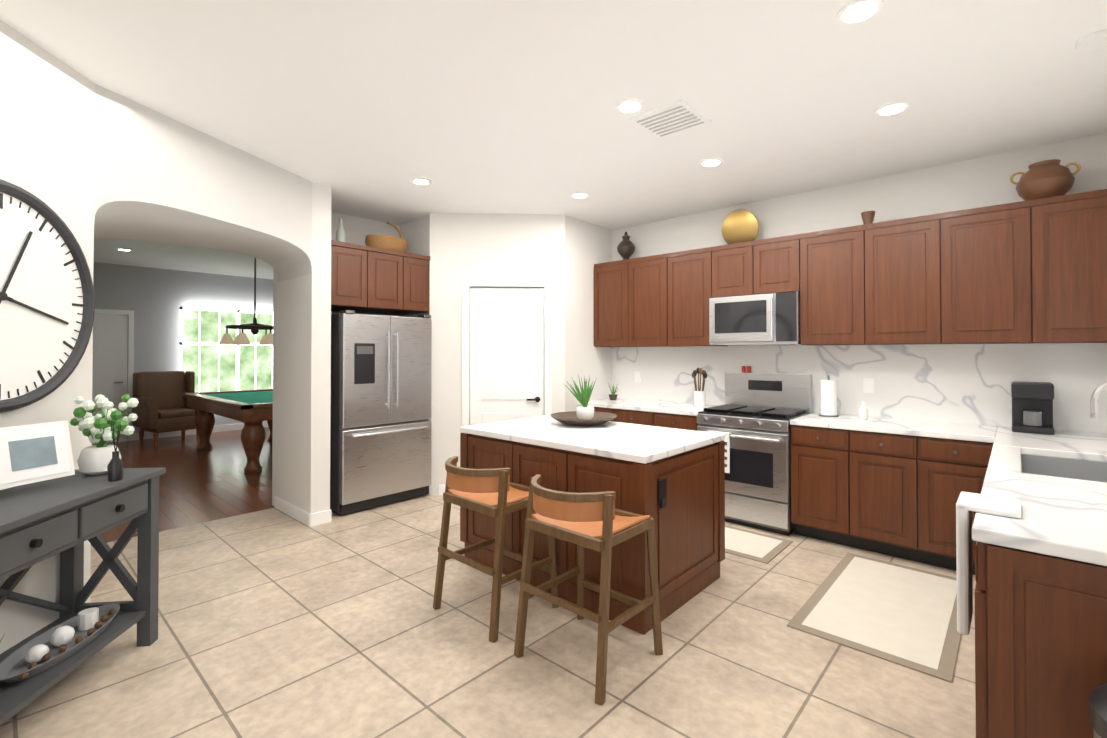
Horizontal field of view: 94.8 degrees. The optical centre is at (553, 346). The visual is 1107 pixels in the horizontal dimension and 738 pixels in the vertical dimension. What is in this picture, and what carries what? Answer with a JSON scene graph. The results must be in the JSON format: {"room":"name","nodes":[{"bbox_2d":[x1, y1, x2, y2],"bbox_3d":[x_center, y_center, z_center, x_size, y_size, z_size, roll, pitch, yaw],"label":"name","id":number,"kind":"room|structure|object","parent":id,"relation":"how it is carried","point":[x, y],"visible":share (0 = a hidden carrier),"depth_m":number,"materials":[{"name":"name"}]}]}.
{"room":"kitchen","nodes":[
{"label":"kitchen","id":0,"kind":"room"},
{"bbox_2d":[0,20,94,653],"bbox_3d":[-2.271,0.020,1.048,0.134,2.840,3.236,0,-1,-7],"label":"wall","id":1,"kind":"structure","parent":0,"point":[47,128],"depth_m":2.40,"materials":[{"name":"paint"}]},
{"bbox_2d":[0,179,94,412],"bbox_3d":[-2.318,-0.213,2.135,0.054,0.982,0.982,0,-1,-7],"label":"wall clock","id":2,"kind":"object","parent":1,"relation":"attached to","point":[47,305],"visible":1,"depth_m":2.31,"materials":[{"name":"white"}]},
{"bbox_2d":[91,427,273,545],"bbox_3d":[-3.928,1.560,7.486,5.770,0.100,5.680,-1,-1,42],"label":"floor","id":3,"kind":"structure","parent":0,"point":[215,482],"depth_m":5.82,"materials":[{"name":"brown wood"}]},
{"bbox_2d":[132,371,199,445],"bbox_3d":[-6.204,0.958,8.227,0.748,1.119,0.860,0,-1,32],"label":"armchair","id":4,"kind":"object","parent":3,"relation":"on","point":[162,407],"visible":0.73,"depth_m":8.14,"materials":[{"name":"leather"}]},
{"bbox_2d":[182,389,272,472],"bbox_3d":[-4.070,1.093,7.201,2.650,0.827,1.400,-1,-1,42],"label":"pool table","id":5,"kind":"object","parent":3,"relation":"on","point":[252,410],"visible":0.48,"depth_m":6.44,"materials":[{"name":"brown wood"}]},
{"bbox_2d":[93,262,272,439],"bbox_3d":[-5.957,0.109,9.340,0.134,2.840,5.250,-1,-1,42],"label":"wall","id":6,"kind":"structure","parent":0,"point":[154,299],"depth_m":8.59,"materials":[{"name":"white paint"}]},
{"bbox_2d":[92,309,133,443],"bbox_3d":[-7.163,0.459,7.939,0.090,2.110,0.960,-1,-1,42],"label":"door","id":7,"kind":"structure","parent":6,"relation":"attached to","point":[113,343],"depth_m":8.12,"materials":[{"name":"white wood"}]},
{"bbox_2d":[179,307,272,391],"bbox_3d":[-5.818,0.165,9.409,0.135,1.710,1.900,-1,-1,42],"label":"window","id":8,"kind":"structure","parent":6,"relation":"in","point":[199,343],"depth_m":9.21,"materials":[{"name":"white"}]},
{"bbox_2d":[94,84,311,281],"bbox_3d":[-2.518,0.048,3.652,1.497,2.840,1.518,-1,-1,42],"label":"wall","id":9,"kind":"structure","parent":0,"point":[160,177],"depth_m":3.34,"materials":[{"name":"paint"}]},
{"bbox_2d":[274,182,331,526],"bbox_3d":[-2.223,0.058,4.513,0.774,2.840,0.181,-1,-1,42],"label":"wall","id":10,"kind":"structure","parent":0,"point":[303,398],"depth_m":4.30,"materials":[{"name":"paint"}]},
{"bbox_2d":[272,212,479,505],"bbox_3d":[-1.326,0.075,6.149,0.100,2.840,3.780,-1,-1,42],"label":"wall","id":11,"kind":"structure","parent":0,"point":[358,230],"depth_m":5.15,"materials":[{"name":"paint"}]},
{"bbox_2d":[331,240,429,314],"bbox_3d":[-1.824,-0.637,5.015,0.691,0.560,1.094,-1,-1,42],"label":"upper cabinet","id":12,"kind":"object","parent":11,"relation":"attached to","point":[369,279],"visible":0.83,"depth_m":4.76,"materials":[{"name":"brown wood"}]},
{"bbox_2d":[336,219,345,241],"bbox_3d":[-1.963,-1.052,4.703,0.080,0.260,0.080,-1,-1,42],"label":"decorative bottle","id":13,"kind":"object","parent":12,"relation":"on","point":[340,234],"visible":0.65,"depth_m":4.68,"materials":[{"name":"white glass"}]},
{"bbox_2d":[365,222,407,251],"bbox_3d":[-1.657,-1.068,5.069,0.308,0.364,0.440,-1,-1,42],"label":"decorative basket","id":14,"kind":"object","parent":12,"relation":"on","point":[400,243],"visible":0.67,"depth_m":4.93,"materials":[{"name":"brown wicker"}]},
{"bbox_2d":[0,494,975,737],"bbox_3d":[-0.728,1.486,0.601,8.230,0.100,10.040,-1,-1,42],"label":"floor","id":15,"kind":"structure","parent":0,"point":[274,623],"depth_m":2.37,"materials":[{"name":"beige tile"}]},
{"bbox_2d":[0,467,165,725],"bbox_3d":[-2.079,1.024,1.827,0.420,0.850,1.440,0,-1,-7],"label":"console table","id":16,"kind":"object","parent":15,"relation":"on","point":[65,517],"visible":0.96,"depth_m":2.22,"materials":[{"name":"grey wood"}]},
{"bbox_2d":[0,420,74,488],"bbox_3d":[-2.172,0.442,2.120,0.207,0.238,0.271,-1,-1,42],"label":"picture frame","id":17,"kind":"object","parent":16,"relation":"on","point":[33,453],"visible":1,"depth_m":2.11,"materials":[{"name":"white wood"}]},
{"bbox_2d":[0,603,119,682],"bbox_3d":[-2.088,1.234,2.166,0.469,0.090,0.421,-1,-1,42],"label":"tray","id":18,"kind":"object","parent":16,"relation":"on","point":[53,646],"visible":1,"depth_m":2.14,"materials":[{"name":"wood"}]},
{"bbox_2d":[70,394,138,474],"bbox_3d":[-2.157,0.416,2.451,0.263,0.378,0.240,-1,-1,42],"label":"vase","id":19,"kind":"object","parent":16,"relation":"on","point":[94,459],"visible":0.98,"depth_m":2.40,"materials":[{"name":"white ceramic"}]},
{"bbox_2d":[107,424,123,481],"bbox_3d":[-1.983,0.478,2.308,0.055,0.250,0.055,-1,-1,42],"label":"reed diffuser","id":20,"kind":"object","parent":16,"relation":"on","point":[115,465],"visible":1,"depth_m":2.29,"materials":[{"name":"black glass"}]},
{"bbox_2d":[330,310,431,515],"bbox_3d":[-1.775,0.584,4.970,0.807,1.798,0.910,-1,-1,42],"label":"refrigerator","id":21,"kind":"object","parent":15,"relation":"on","point":[380,432],"visible":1,"depth_m":4.65,"materials":[{"name":"silver metal"}]},
{"bbox_2d":[433,456,558,642],"bbox_3d":[-0.335,1.044,2.844,0.526,0.834,0.547,-1,-1,42],"label":"bar stool","id":22,"kind":"object","parent":15,"relation":"on","point":[497,494],"visible":0.92,"depth_m":2.66,"materials":[{"name":"brown wood"}]},
{"bbox_2d":[514,474,662,704],"bbox_3d":[0.153,1.039,2.400,0.526,0.834,0.547,-1,-1,42],"label":"bar stool","id":23,"kind":"object","parent":15,"relation":"on","point":[599,522],"visible":1,"depth_m":2.27,"materials":[{"name":"brown wood"}]},
{"bbox_2d":[460,431,724,634],"bbox_3d":[0.220,1.031,3.401,1.500,0.870,0.940,-1,-1,42],"label":"kitchen island","id":24,"kind":"object","parent":15,"relation":"on","point":[630,465],"depth_m":2.91,"materials":[{"name":"brown wood"}]},
{"bbox_2d":[460,415,724,462],"bbox_3d":[0.220,0.576,3.406,1.510,0.040,0.950,-1,-1,42],"label":"island countertop","id":25,"kind":"structure","parent":24,"relation":"on","point":[626,440],"depth_m":3.18,"materials":[{"name":"white stone"}]},
{"bbox_2d":[550,375,616,424],"bbox_3d":[0.219,0.375,3.713,0.490,0.366,0.490,-1,-1,42],"label":"bowl","id":26,"kind":"object","parent":25,"relation":"on","point":[584,414],"visible":1,"depth_m":3.70,"materials":[{"name":"brown wood"}]},
{"bbox_2d":[658,478,666,507],"bbox_3d":[0.576,0.770,2.681,0.014,0.145,0.075,-1,-1,42],"label":"outlet","id":27,"kind":"object","parent":24,"relation":"attached to","point":[662,492],"visible":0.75,"depth_m":2.68,"materials":[{"name":"black plastic"}]},
{"bbox_2d":[577,403,616,421],"bbox_3d":[0.657,1.052,5.436,0.515,0.870,0.626,-1,-1,42],"label":"base cabinet","id":28,"kind":"object","parent":15,"relation":"on","point":[613,410],"depth_m":5.13,"materials":[{"name":"brown wood"}]},
{"bbox_2d":[617,407,656,425],"bbox_3d":[0.972,1.049,5.150,0.575,0.870,0.626,-1,-1,42],"label":"base cabinet","id":29,"kind":"object","parent":15,"relation":"on","point":[624,414],"depth_m":4.90,"materials":[{"name":"brown wood"}]},
{"bbox_2d":[657,411,697,430],"bbox_3d":[1.286,1.046,4.864,0.515,0.870,0.626,-1,-1,42],"label":"base cabinet","id":30,"kind":"object","parent":15,"relation":"on","point":[669,419],"depth_m":4.61,"materials":[{"name":"brown wood"}]},
{"bbox_2d":[588,399,716,414],"bbox_3d":[0.969,0.594,5.152,1.365,0.040,0.635,-1,-1,42],"label":"countertop","id":31,"kind":"structure","parent":30,"relation":"on","point":[637,404],"depth_m":5.02,"materials":[{"name":"white stone"}]},
{"bbox_2d":[608,383,617,399],"bbox_3d":[0.663,0.480,5.558,0.117,0.196,0.130,-1,-1,42],"label":"potted plant","id":32,"kind":"object","parent":31,"relation":"on","point":[613,396],"visible":1,"depth_m":5.54,"materials":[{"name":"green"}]},
{"bbox_2d":[692,368,706,406],"bbox_3d":[1.402,0.385,4.894,0.164,0.371,0.110,-1,-1,42],"label":"utensil crock","id":33,"kind":"object","parent":31,"relation":"on","point":[699,397],"visible":1,"depth_m":4.86,"materials":[{"name":"white ceramic"}]},
{"bbox_2d":[697,372,812,535],"bbox_3d":[1.725,0.856,4.397,0.756,1.240,0.701,-1,-1,42],"label":"range","id":34,"kind":"object","parent":15,"relation":"on","point":[755,414],"visible":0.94,"depth_m":4.16,"materials":[{"name":"silver metal"}]},
{"bbox_2d":[706,430,731,472],"bbox_3d":[1.379,0.872,4.251,0.200,0.326,0.046,-1,-1,42],"label":"towel","id":35,"kind":"object","parent":34,"relation":"hanging from","point":[727,452],"visible":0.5,"depth_m":4.18,"materials":[{"name":"grey fabric"}]},
{"bbox_2d":[745,366,750,372],"bbox_3d":[1.821,0.209,4.744,0.032,0.060,0.034,-1,-1,42],"label":"shaker","id":36,"kind":"object","parent":34,"relation":"on","point":[748,367],"depth_m":4.73,"materials":[{"name":"red"}]},
{"bbox_2d":[725,525,792,563],"bbox_3d":[1.298,1.466,3.936,0.880,0.010,0.540,-1,-1,42],"label":"area rug","id":37,"kind":"object","parent":15,"relation":"on","point":[756,546],"visible":0.43,"depth_m":3.76,"materials":[{"name":"beige fabric"}]},
{"bbox_2d":[790,423,860,548],"bbox_3d":[2.215,1.037,4.020,0.464,0.870,0.626,-1,-1,42],"label":"base cabinet","id":38,"kind":"object","parent":15,"relation":"on","point":[826,461],"depth_m":3.78,"materials":[{"name":"brown wood"}]},
{"bbox_2d":[787,553,960,682],"bbox_3d":[1.906,1.455,2.910,0.680,0.010,1.300,-1,-1,42],"label":"area rug","id":39,"kind":"object","parent":15,"relation":"on","point":[902,615],"visible":0.82,"depth_m":2.76,"materials":[{"name":"beige fabric"}]},
{"bbox_2d":[861,431,932,564],"bbox_3d":[2.492,1.035,3.768,0.524,0.870,0.626,-1,-1,42],"label":"base cabinet","id":40,"kind":"object","parent":15,"relation":"on","point":[914,455],"depth_m":3.49,"materials":[{"name":"brown wood"}]},
{"bbox_2d":[790,411,996,438],"bbox_3d":[2.485,0.580,3.773,1.202,0.040,0.635,-1,-1,42],"label":"countertop","id":41,"kind":"structure","parent":40,"relation":"on","point":[874,422],"depth_m":3.62,"materials":[{"name":"white stone"}]},
{"bbox_2d":[818,375,838,416],"bbox_3d":[2.244,0.398,4.155,0.148,0.330,0.150,-1,-1,42],"label":"paper towel","id":42,"kind":"object","parent":41,"relation":"on","point":[828,397],"visible":1,"depth_m":4.11,"materials":[{"name":"white paper"}]},
{"bbox_2d":[859,403,867,419],"bbox_3d":[2.396,0.495,3.935,0.060,0.130,0.060,-1,-1,42],"label":"soap bottle","id":43,"kind":"object","parent":41,"relation":"on","point":[863,412],"visible":1,"depth_m":3.92,"materials":[{"name":"white plastic"}]},
{"bbox_2d":[929,435,980,570],"bbox_3d":[2.776,1.032,3.510,0.484,0.870,0.626,-1,-1,42],"label":"base cabinet","id":44,"kind":"object","parent":15,"relation":"on","point":[952,462],"depth_m":3.30,"materials":[{"name":"brown wood"}]},
{"bbox_2d":[993,427,1106,462],"bbox_3d":[3.045,0.572,3.025,0.633,0.040,0.988,-1,-1,42],"label":"countertop","id":45,"kind":"structure","parent":44,"relation":"on","point":[1087,446],"depth_m":2.87,"materials":[{"name":"white stone"}]},
{"bbox_2d":[1011,381,1054,434],"bbox_3d":[3.153,0.394,3.356,0.200,0.320,0.260,-1,-1,42],"label":"coffee maker","id":46,"kind":"object","parent":45,"relation":"on","point":[1032,407],"visible":1,"depth_m":3.31,"materials":[{"name":"black plastic"}]},
{"bbox_2d":[1090,382,1106,417],"bbox_3d":[2.572,0.342,2.293,0.218,0.401,0.115,-1,-1,42],"label":"faucet","id":47,"kind":"object","parent":45,"relation":"on","point":[1094,404],"visible":1,"depth_m":2.32,"materials":[{"name":"silver metal"}]},
{"bbox_2d":[972,491,1106,737],"bbox_3d":[1.688,1.011,1.526,0.629,0.870,0.623,-1,-1,42],"label":"base cabinet","id":48,"kind":"object","parent":15,"relation":"on","point":[1041,616],"depth_m":1.42,"materials":[{"name":"brown wood"}]},
{"bbox_2d":[956,491,1020,634],"bbox_3d":[1.458,0.732,1.704,0.160,0.431,0.200,-1,-1,42],"label":"towel","id":49,"kind":"object","parent":48,"relation":"hanging from","point":[967,503],"visible":1,"depth_m":1.68,"materials":[{"name":"white fabric"}]},
{"bbox_2d":[972,467,1106,562],"bbox_3d":[1.824,0.557,1.683,0.633,0.040,1.040,-1,-1,42],"label":"countertop","id":50,"kind":"structure","parent":48,"relation":"on","point":[1061,513],"depth_m":1.62,"materials":[{"name":"white stone"}]},
{"bbox_2d":[977,439,1106,490],"bbox_3d":[2.835,1.024,2.826,0.683,0.870,0.358,-1,-1,42],"label":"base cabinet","id":51,"kind":"object","parent":15,"relation":"on","point":[986,457],"depth_m":2.68,"materials":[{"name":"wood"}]},
{"bbox_2d":[1089,683,1106,737],"bbox_3d":[1.384,1.118,1.091,0.324,0.645,0.324,-1,-1,42],"label":"trash can","id":52,"kind":"object","parent":15,"relation":"on","point":[1098,706],"visible":1,"depth_m":1.17,"materials":[{"name":"silver metal"}]},
{"bbox_2d":[399,213,611,494],"bbox_3d":[-0.546,0.070,5.730,1.698,2.840,1.831,-1,-1,42],"label":"wall","id":53,"kind":"structure","parent":0,"point":[564,254],"depth_m":5.19,"materials":[{"name":"paint"}]},
{"bbox_2d":[462,279,550,425],"bbox_3d":[-0.421,0.400,5.161,0.718,2.170,0.719,-1,-1,42],"label":"door","id":54,"kind":"structure","parent":53,"relation":"attached to","point":[510,353],"depth_m":5.18,"materials":[{"name":"white wood"}]},
{"bbox_2d":[0,0,1106,278],"bbox_3d":[-1.994,-1.409,4.866,12.200,0.100,7.000,-1,-1,42],"label":"ceiling","id":55,"kind":"structure","parent":0,"point":[366,108],"depth_m":2.73,"materials":[{"name":"paint"}]},
{"bbox_2d":[116,248,131,250],"bbox_3d":[-5.881,-1.331,6.982,0.168,0.011,0.168,0,-1,-3],"label":"recessed light","id":56,"kind":"object","parent":55,"relation":"in","point":[121,249],"depth_m":6.94,"materials":[{"name":"white"}]},
{"bbox_2d":[219,258,272,344],"bbox_3d":[-4.191,-0.684,7.154,0.831,1.300,0.844,-1,-1,42],"label":"chandelier","id":57,"kind":"object","parent":55,"relation":"hanging from","point":[255,327],"visible":0.73,"depth_m":6.96,"materials":[{"name":"brown metal"}]},
{"bbox_2d":[410,177,431,184],"bbox_3d":[-1.089,-1.361,4.190,0.168,0.011,0.168,0,-1,-3],"label":"recessed light","id":58,"kind":"object","parent":55,"relation":"in","point":[418,180],"depth_m":4.17,"materials":[{"name":"white"}]},
{"bbox_2d":[571,192,589,198],"bbox_3d":[0.239,-1.357,4.565,0.168,0.011,0.168,0,-1,33],"label":"recessed light","id":59,"kind":"object","parent":55,"relation":"in","point":[578,195],"depth_m":4.54,"materials":[{"name":"white"}]},
{"bbox_2d":[615,98,644,113],"bbox_3d":[0.438,-1.374,2.914,0.168,0.011,0.168,0,-1,-3],"label":"recessed light","id":60,"kind":"object","parent":55,"relation":"in","point":[632,105],"depth_m":2.90,"materials":[{"name":"white"}]},
{"bbox_2d":[629,99,711,138],"bbox_3d":[0.710,-1.369,3.089,0.360,0.017,0.360,-1,-1,42],"label":"ceiling vent","id":61,"kind":"object","parent":55,"relation":"in","point":[676,117],"visible":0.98,"depth_m":3.06,"materials":[{"name":"white metal"}]},
{"bbox_2d":[699,158,722,166],"bbox_3d":[1.169,-1.365,3.779,0.168,0.011,0.168,0,-1,15],"label":"recessed light","id":62,"kind":"object","parent":55,"relation":"in","point":[710,162],"depth_m":3.76,"materials":[{"name":"white"}]},
{"bbox_2d":[836,0,883,25],"bbox_3d":[1.263,-1.383,2.103,0.168,0.011,0.168,0,-1,-3],"label":"recessed light","id":63,"kind":"object","parent":55,"relation":"in","point":[855,12],"depth_m":2.10,"materials":[{"name":"white"}]},
{"bbox_2d":[875,101,909,116],"bbox_3d":[1.957,-1.374,2.946,0.168,0.011,0.168,0,-1,-3],"label":"recessed light","id":64,"kind":"object","parent":55,"relation":"in","point":[893,108],"depth_m":2.93,"materials":[{"name":"white"}]},
{"bbox_2d":[1075,30,1106,51],"bbox_3d":[2.427,-1.371,2.286,0.118,0.030,0.120,-1,-1,42],"label":"smoke detector","id":65,"kind":"object","parent":55,"relation":"attached to","point":[1093,41],"visible":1,"depth_m":2.28,"materials":[{"name":"white plastic"}]},
{"bbox_2d":[612,132,1106,412],"bbox_3d":[2.119,0.059,4.624,4.390,2.840,0.120,-1,-1,42],"label":"wall","id":66,"kind":"structure","parent":0,"point":[984,181],"depth_m":4.05,"materials":[{"name":"paint"}]},
{"bbox_2d":[593,259,632,346],"bbox_3d":[0.748,-0.456,5.553,0.514,0.910,0.356,-1,-1,42],"label":"upper cabinet","id":67,"kind":"object","parent":66,"relation":"attached to","point":[612,281],"depth_m":5.41,"materials":[{"name":"brown wood"}]},
{"bbox_2d":[617,232,634,259],"bbox_3d":[0.790,-1.083,5.545,0.200,0.340,0.200,-1,-1,42],"label":"decorative urn","id":68,"kind":"object","parent":67,"relation":"on","point":[626,248],"visible":0.81,"depth_m":5.49,"materials":[{"name":"brown"}]},
{"bbox_2d":[633,253,672,346],"bbox_3d":[1.063,-0.459,5.266,0.574,0.910,0.356,-1,-1,42],"label":"upper cabinet","id":69,"kind":"object","parent":66,"relation":"attached to","point":[652,275],"depth_m":5.09,"materials":[{"name":"brown wood"}]},
{"bbox_2d":[673,247,727,346],"bbox_3d":[1.379,-0.463,4.979,0.516,0.910,0.356,-1,-1,42],"label":"upper cabinet","id":70,"kind":"object","parent":66,"relation":"attached to","point":[692,269],"depth_m":4.80,"materials":[{"name":"brown wood"}]},
{"bbox_2d":[713,240,760,297],"bbox_3d":[1.732,-0.686,4.660,0.439,0.470,0.356,-1,-1,42],"label":"upper cabinet","id":71,"kind":"object","parent":66,"relation":"attached to","point":[737,266],"depth_m":4.52,"materials":[{"name":"brown wood"}]},
{"bbox_2d":[709,292,800,344],"bbox_3d":[1.815,-0.233,4.508,0.754,0.425,0.461,-1,-1,42],"label":"microwave","id":72,"kind":"object","parent":71,"relation":"attached to","point":[768,319],"visible":0.94,"depth_m":4.33,"materials":[{"name":"silver metal"}]},
{"bbox_2d":[761,234,800,293],"bbox_3d":[1.969,-0.688,4.444,0.439,0.470,0.356,-1,-1,42],"label":"upper cabinet","id":73,"kind":"object","parent":66,"relation":"attached to","point":[780,256],"depth_m":4.26,"materials":[{"name":"brown wood"}]},
{"bbox_2d":[722,209,758,243],"bbox_3d":[1.733,-1.093,4.724,0.350,0.344,0.126,-1,-1,42],"label":"vase","id":74,"kind":"object","parent":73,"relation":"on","point":[740,225],"visible":0.94,"depth_m":4.68,"materials":[{"name":"gold metal"}]},
{"bbox_2d":[800,223,876,344],"bbox_3d":[2.324,-0.472,4.119,0.519,0.910,0.356,-1,-1,42],"label":"upper cabinet","id":75,"kind":"object","parent":66,"relation":"attached to","point":[838,295],"depth_m":3.97,"materials":[{"name":"brown wood"}]},
{"bbox_2d":[613,343,1106,434],"bbox_3d":[2.141,0.278,4.511,3.966,0.580,0.010,-1,-1,42],"label":"backsplash","id":76,"kind":"structure","parent":66,"relation":"attached to","point":[942,383],"depth_m":3.94,"materials":[{"name":"white stone"}]},
{"bbox_2d":[635,371,640,381],"bbox_3d":[0.925,0.329,5.604,0.075,0.120,0.006,-1,-1,42],"label":"outlet","id":77,"kind":"object","parent":76,"relation":"attached to","point":[637,373],"depth_m":5.60,"materials":[{"name":"white plastic"}]},
{"bbox_2d":[863,378,873,392],"bbox_3d":[2.553,0.313,4.124,0.075,0.120,0.006,-1,-1,42],"label":"outlet","id":78,"kind":"object","parent":76,"relation":"attached to","point":[868,385],"depth_m":4.12,"materials":[{"name":"white plastic"}]},
{"bbox_2d":[877,211,952,344],"bbox_3d":[2.642,-0.475,3.830,0.578,0.910,0.356,-1,-1,42],"label":"upper cabinet","id":79,"kind":"object","parent":66,"relation":"attached to","point":[915,254],"depth_m":3.64,"materials":[{"name":"brown wood"}]},
{"bbox_2d":[861,211,874,223],"bbox_3d":[2.477,-0.994,4.010,0.100,0.130,0.097,-1,-1,42],"label":"cup","id":80,"kind":"object","parent":79,"relation":"on","point":[867,217],"visible":0.62,"depth_m":3.98,"materials":[{"name":"brown ceramic"}]},
{"bbox_2d":[953,198,1048,343],"bbox_3d":[2.983,-0.478,3.520,0.578,0.910,0.356,-1,-1,42],"label":"upper cabinet","id":81,"kind":"object","parent":66,"relation":"attached to","point":[1029,271],"depth_m":3.33,"materials":[{"name":"brown wood"}]},
{"bbox_2d":[1045,189,1106,342],"bbox_3d":[3.300,-0.481,3.231,0.517,0.910,0.356,-1,-1,42],"label":"upper cabinet","id":82,"kind":"object","parent":66,"relation":"attached to","point":[1077,221],"depth_m":3.10,"materials":[{"name":"brown wood"}]},
{"bbox_2d":[1010,159,1080,200],"bbox_3d":[3.217,-1.069,3.338,0.336,0.265,0.280,-1,-1,42],"label":"decorative pot","id":83,"kind":"object","parent":82,"relation":"on","point":[1046,178],"visible":0.96,"depth_m":3.26,"materials":[{"name":"brown ceramic"}]},
{"label":"outside","id":84,"kind":"structure","parent":0,"visible":0},
{"bbox_2d":[182,310,271,391],"bbox_3d":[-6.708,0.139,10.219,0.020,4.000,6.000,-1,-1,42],"label":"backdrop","id":85,"kind":"structure","parent":84,"point":[208,354],"depth_m":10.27,"materials":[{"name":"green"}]}
]}

